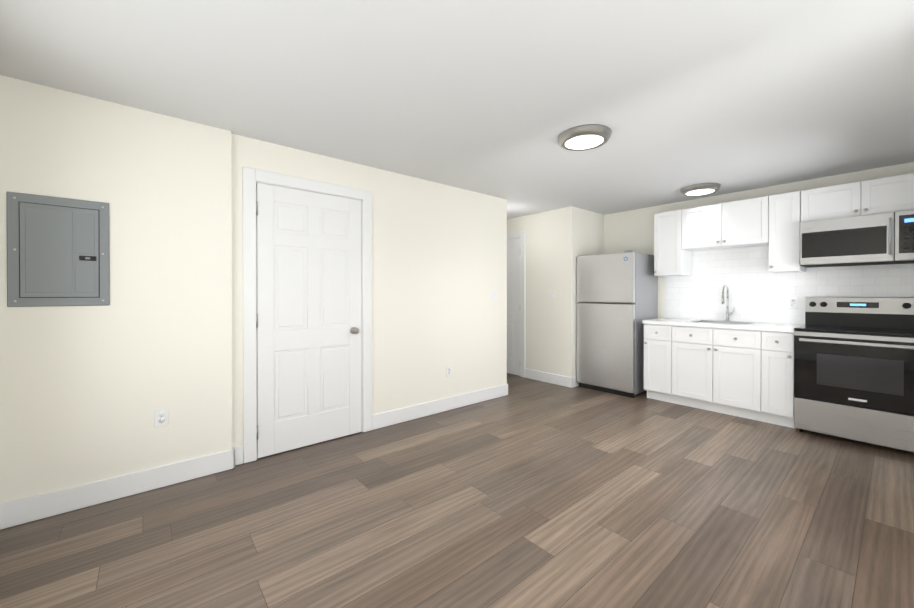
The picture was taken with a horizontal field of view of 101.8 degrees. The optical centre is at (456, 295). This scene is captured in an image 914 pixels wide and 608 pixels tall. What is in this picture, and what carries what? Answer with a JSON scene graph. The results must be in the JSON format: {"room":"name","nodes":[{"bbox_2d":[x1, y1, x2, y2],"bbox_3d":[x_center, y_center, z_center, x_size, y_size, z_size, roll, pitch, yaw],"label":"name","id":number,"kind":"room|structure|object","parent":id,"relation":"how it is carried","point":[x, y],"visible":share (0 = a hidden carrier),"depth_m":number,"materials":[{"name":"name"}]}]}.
{"room":"kitchen","nodes":[
{"label":"kitchen","id":0,"kind":"room"},
{"bbox_2d":[0,75,506,502],"bbox_3d":[-0.979,0.030,3.182,4.051,2.344,0.160,0,0,-40],"label":"wall","id":1,"kind":"structure","parent":0,"point":[85,391],"depth_m":2.37,"materials":[{"name":"white paint"}]},
{"bbox_2d":[6,191,109,306],"bbox_3d":[-2.211,-0.240,2.083,0.390,0.600,0.114,0,0,-40],"label":"electrical panel","id":2,"kind":"object","parent":1,"relation":"attached to","point":[58,251],"visible":1,"depth_m":2.04,"materials":[{"name":"grey metal"}]},
{"bbox_2d":[154,407,168,426],"bbox_3d":[-1.858,0.766,2.336,0.070,0.114,0.008,0,0,-40],"label":"outlet","id":3,"kind":"object","parent":1,"relation":"attached to","point":[161,416],"visible":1,"depth_m":2.33,"materials":[{"name":"white plastic"}]},
{"bbox_2d":[0,384,507,529],"bbox_3d":[-1.400,1.131,3.792,3.945,0.134,1.654,0,0,-40],"label":"baseboard","id":4,"kind":"structure","parent":1,"relation":"attached to","point":[35,507],"depth_m":2.30,"materials":[{"name":"white wood"}]},
{"bbox_2d":[242,167,371,462],"bbox_3d":[-1.161,0.141,2.999,1.007,2.122,0.066,0,0,-40],"label":"door frame","id":5,"kind":"structure","parent":1,"relation":"attached to","point":[251,177],"depth_m":2.71,"materials":[{"name":"white wood"}]},
{"bbox_2d":[256,183,361,457],"bbox_3d":[-1.142,0.184,2.968,0.833,2.022,0.101,0,0,-40],"label":"closet door","id":6,"kind":"structure","parent":1,"relation":"in","point":[309,340],"depth_m":2.95,"materials":[{"name":"white paint"}]},
{"bbox_2d":[446,365,451,376],"bbox_3d":[-0.082,0.788,3.883,0.070,0.114,0.008,0,0,-40],"label":"outlet","id":7,"kind":"object","parent":1,"relation":"attached to","point":[448,370],"visible":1,"depth_m":3.88,"materials":[{"name":"white plastic"}]},
{"bbox_2d":[492,290,495,299],"bbox_3d":[0.435,-0.004,4.308,0.070,0.114,0.016,0,0,-40],"label":"light switch","id":8,"kind":"object","parent":1,"relation":"attached to","point":[493,294],"visible":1,"depth_m":4.30,"materials":[{"name":"white plastic"}]},
{"bbox_2d":[0,373,913,607],"bbox_3d":[0.274,1.227,3.122,5.884,0.050,5.074,0,0,-40],"label":"floor","id":9,"kind":"structure","parent":0,"point":[527,493],"depth_m":1.97,"materials":[{"name":"plastic"}]},
{"bbox_2d":[576,250,657,397],"bbox_3d":[2.056,0.333,4.790,0.694,1.722,0.735,0,0,-40],"label":"refrigerator","id":10,"kind":"object","parent":9,"relation":"on","point":[617,297],"visible":0.96,"depth_m":4.50,"materials":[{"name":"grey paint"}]},
{"bbox_2d":[642,322,677,403],"bbox_3d":[2.505,0.760,4.354,0.620,0.872,0.358,0,0,-40],"label":"base cabinet","id":11,"kind":"object","parent":9,"relation":"on","point":[660,342],"depth_m":4.16,"materials":[{"name":"white paint"}]},
{"bbox_2d":[678,326,769,422],"bbox_3d":[2.831,0.762,3.967,0.620,0.872,0.885,0,0,-40],"label":"base cabinet","id":12,"kind":"object","parent":9,"relation":"on","point":[740,369],"depth_m":3.70,"materials":[{"name":"white paint"}]},
{"bbox_2d":[642,318,801,333],"bbox_3d":[2.800,0.306,3.984,0.642,0.037,1.308,0,0,-40],"label":"countertop","id":13,"kind":"structure","parent":12,"relation":"on","point":[782,328],"depth_m":3.74,"materials":[{"name":"white stone"}]},
{"bbox_2d":[694,319,753,325],"bbox_3d":[2.855,0.384,3.991,0.436,0.196,0.536,0,0,-40],"label":"sink","id":14,"kind":"object","parent":13,"relation":"in","point":[695,320],"depth_m":4.00,"materials":[{"name":"silver metal"}]},
{"bbox_2d":[721,284,734,320],"bbox_3d":[2.966,0.081,4.068,0.213,0.406,0.097,0,0,-40],"label":"faucet","id":15,"kind":"object","parent":13,"relation":"on","point":[727,318],"visible":0.98,"depth_m":4.12,"materials":[{"name":"silver metal"}]},
{"bbox_2d":[770,330,794,427],"bbox_3d":[3.135,0.764,3.606,0.620,0.872,0.287,0,0,-40],"label":"base cabinet","id":16,"kind":"object","parent":9,"relation":"on","point":[781,345],"depth_m":3.37,"materials":[{"name":"white paint"}]},
{"bbox_2d":[794,297,913,451],"bbox_3d":[3.423,0.610,3.154,0.740,1.185,0.764,0,0,-40],"label":"range","id":17,"kind":"object","parent":9,"relation":"on","point":[853,368],"visible":1,"depth_m":3.03,"materials":[{"name":"silver metal"}]},
{"bbox_2d":[0,0,913,218],"bbox_3d":[0.274,-1.172,3.110,5.884,0.060,5.074,0,0,-40],"label":"ceiling","id":18,"kind":"structure","parent":0,"point":[495,98],"depth_m":1.96,"materials":[{"name":"white paint"}]},
{"bbox_2d":[558,124,610,150],"bbox_3d":[0.905,-1.110,2.650,0.360,0.057,0.360,0,0,-40],"label":"ceiling light","id":19,"kind":"object","parent":18,"relation":"attached to","point":[585,137],"visible":1,"depth_m":2.57,"materials":[{"name":"silver metal"}]},
{"bbox_2d":[680,183,720,195],"bbox_3d":[2.587,-1.117,3.956,0.360,0.057,0.360,0,0,-40],"label":"ceiling light","id":20,"kind":"object","parent":18,"relation":"attached to","point":[701,189],"visible":1,"depth_m":3.87,"materials":[{"name":"silver metal"}]},
{"bbox_2d":[507,206,603,386],"bbox_3d":[1.186,0.017,5.874,0.937,2.344,2.027,0,0,-40],"label":"wall","id":21,"kind":"structure","parent":0,"point":[558,242],"depth_m":5.05,"materials":[{"name":"white paint"}]},
{"bbox_2d":[507,238,519,375],"bbox_3d":[0.675,0.170,5.724,0.101,2.022,0.772,0,0,-40],"label":"hall door","id":22,"kind":"structure","parent":21,"relation":"in","point":[513,306],"depth_m":5.55,"materials":[{"name":"white paint"}]},
{"bbox_2d":[507,231,524,377],"bbox_3d":[0.699,0.127,5.751,0.066,2.122,0.946,0,0,-40],"label":"door frame","id":23,"kind":"structure","parent":21,"relation":"attached to","point":[517,235],"depth_m":5.40,"materials":[{"name":"white wood"}]},
{"bbox_2d":[525,368,574,387],"bbox_3d":[0.560,1.124,5.266,0.952,0.134,1.921,0,0,-40],"label":"baseboard","id":24,"kind":"structure","parent":21,"relation":"attached to","point":[561,380],"depth_m":5.03,"materials":[{"name":"white wood"}]},
{"bbox_2d":[551,291,554,298],"bbox_3d":[1.290,-0.007,5.010,0.016,0.114,0.070,0,0,-40],"label":"light switch","id":25,"kind":"object","parent":21,"relation":"attached to","point":[552,294],"visible":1,"depth_m":5.00,"materials":[{"name":"white plastic"}]},
{"bbox_2d":[604,162,913,318],"bbox_3d":[3.093,0.025,4.242,0.120,2.344,2.927,0,0,-40],"label":"wall","id":26,"kind":"structure","parent":0,"point":[629,230],"depth_m":4.71,"materials":[{"name":"white paint"}]},
{"bbox_2d":[654,208,693,276],"bbox_3d":[2.611,-0.610,4.439,0.340,0.748,0.354,0,0,-40],"label":"upper cabinet","id":27,"kind":"object","parent":26,"relation":"attached to","point":[671,255],"depth_m":4.34,"materials":[{"name":"white paint"}]},
{"bbox_2d":[686,196,769,250],"bbox_3d":[2.938,-0.753,4.049,0.340,0.458,0.769,0,0,-40],"label":"upper cabinet","id":28,"kind":"object","parent":26,"relation":"attached to","point":[741,223],"depth_m":3.90,"materials":[{"name":"white paint"}]},
{"bbox_2d":[758,191,805,272],"bbox_3d":[3.242,-0.607,3.689,0.340,0.748,0.284,0,0,-40],"label":"upper cabinet","id":29,"kind":"object","parent":26,"relation":"attached to","point":[772,222],"depth_m":3.55,"materials":[{"name":"white paint"}]},
{"bbox_2d":[665,246,913,323],"bbox_3d":[3.306,-0.102,3.887,0.008,0.880,2.109,0,0,-40],"label":"tile backsplash","id":30,"kind":"structure","parent":26,"relation":"attached to","point":[759,291],"depth_m":3.96,"materials":[{"name":"white tile"}]},
{"bbox_2d":[789,297,797,308],"bbox_3d":[3.403,0.075,3.760,0.008,0.114,0.070,0,0,-40],"label":"outlet","id":31,"kind":"object","parent":30,"relation":"attached to","point":[793,302],"visible":1,"depth_m":3.76,"materials":[{"name":"white plastic"}]},
{"bbox_2d":[802,173,913,221],"bbox_3d":[3.593,-0.828,3.270,0.340,0.301,0.800,0,0,-40],"label":"upper cabinet","id":32,"kind":"object","parent":26,"relation":"attached to","point":[894,193],"depth_m":3.18,"materials":[{"name":"white paint"}]},
{"bbox_2d":[800,210,913,267],"bbox_3d":[3.536,-0.473,3.244,0.464,0.401,0.758,0,0,-40],"label":"microwave","id":33,"kind":"object","parent":32,"relation":"attached to","point":[880,239],"visible":1,"depth_m":3.14,"materials":[{"name":"silver metal"}]}
]}

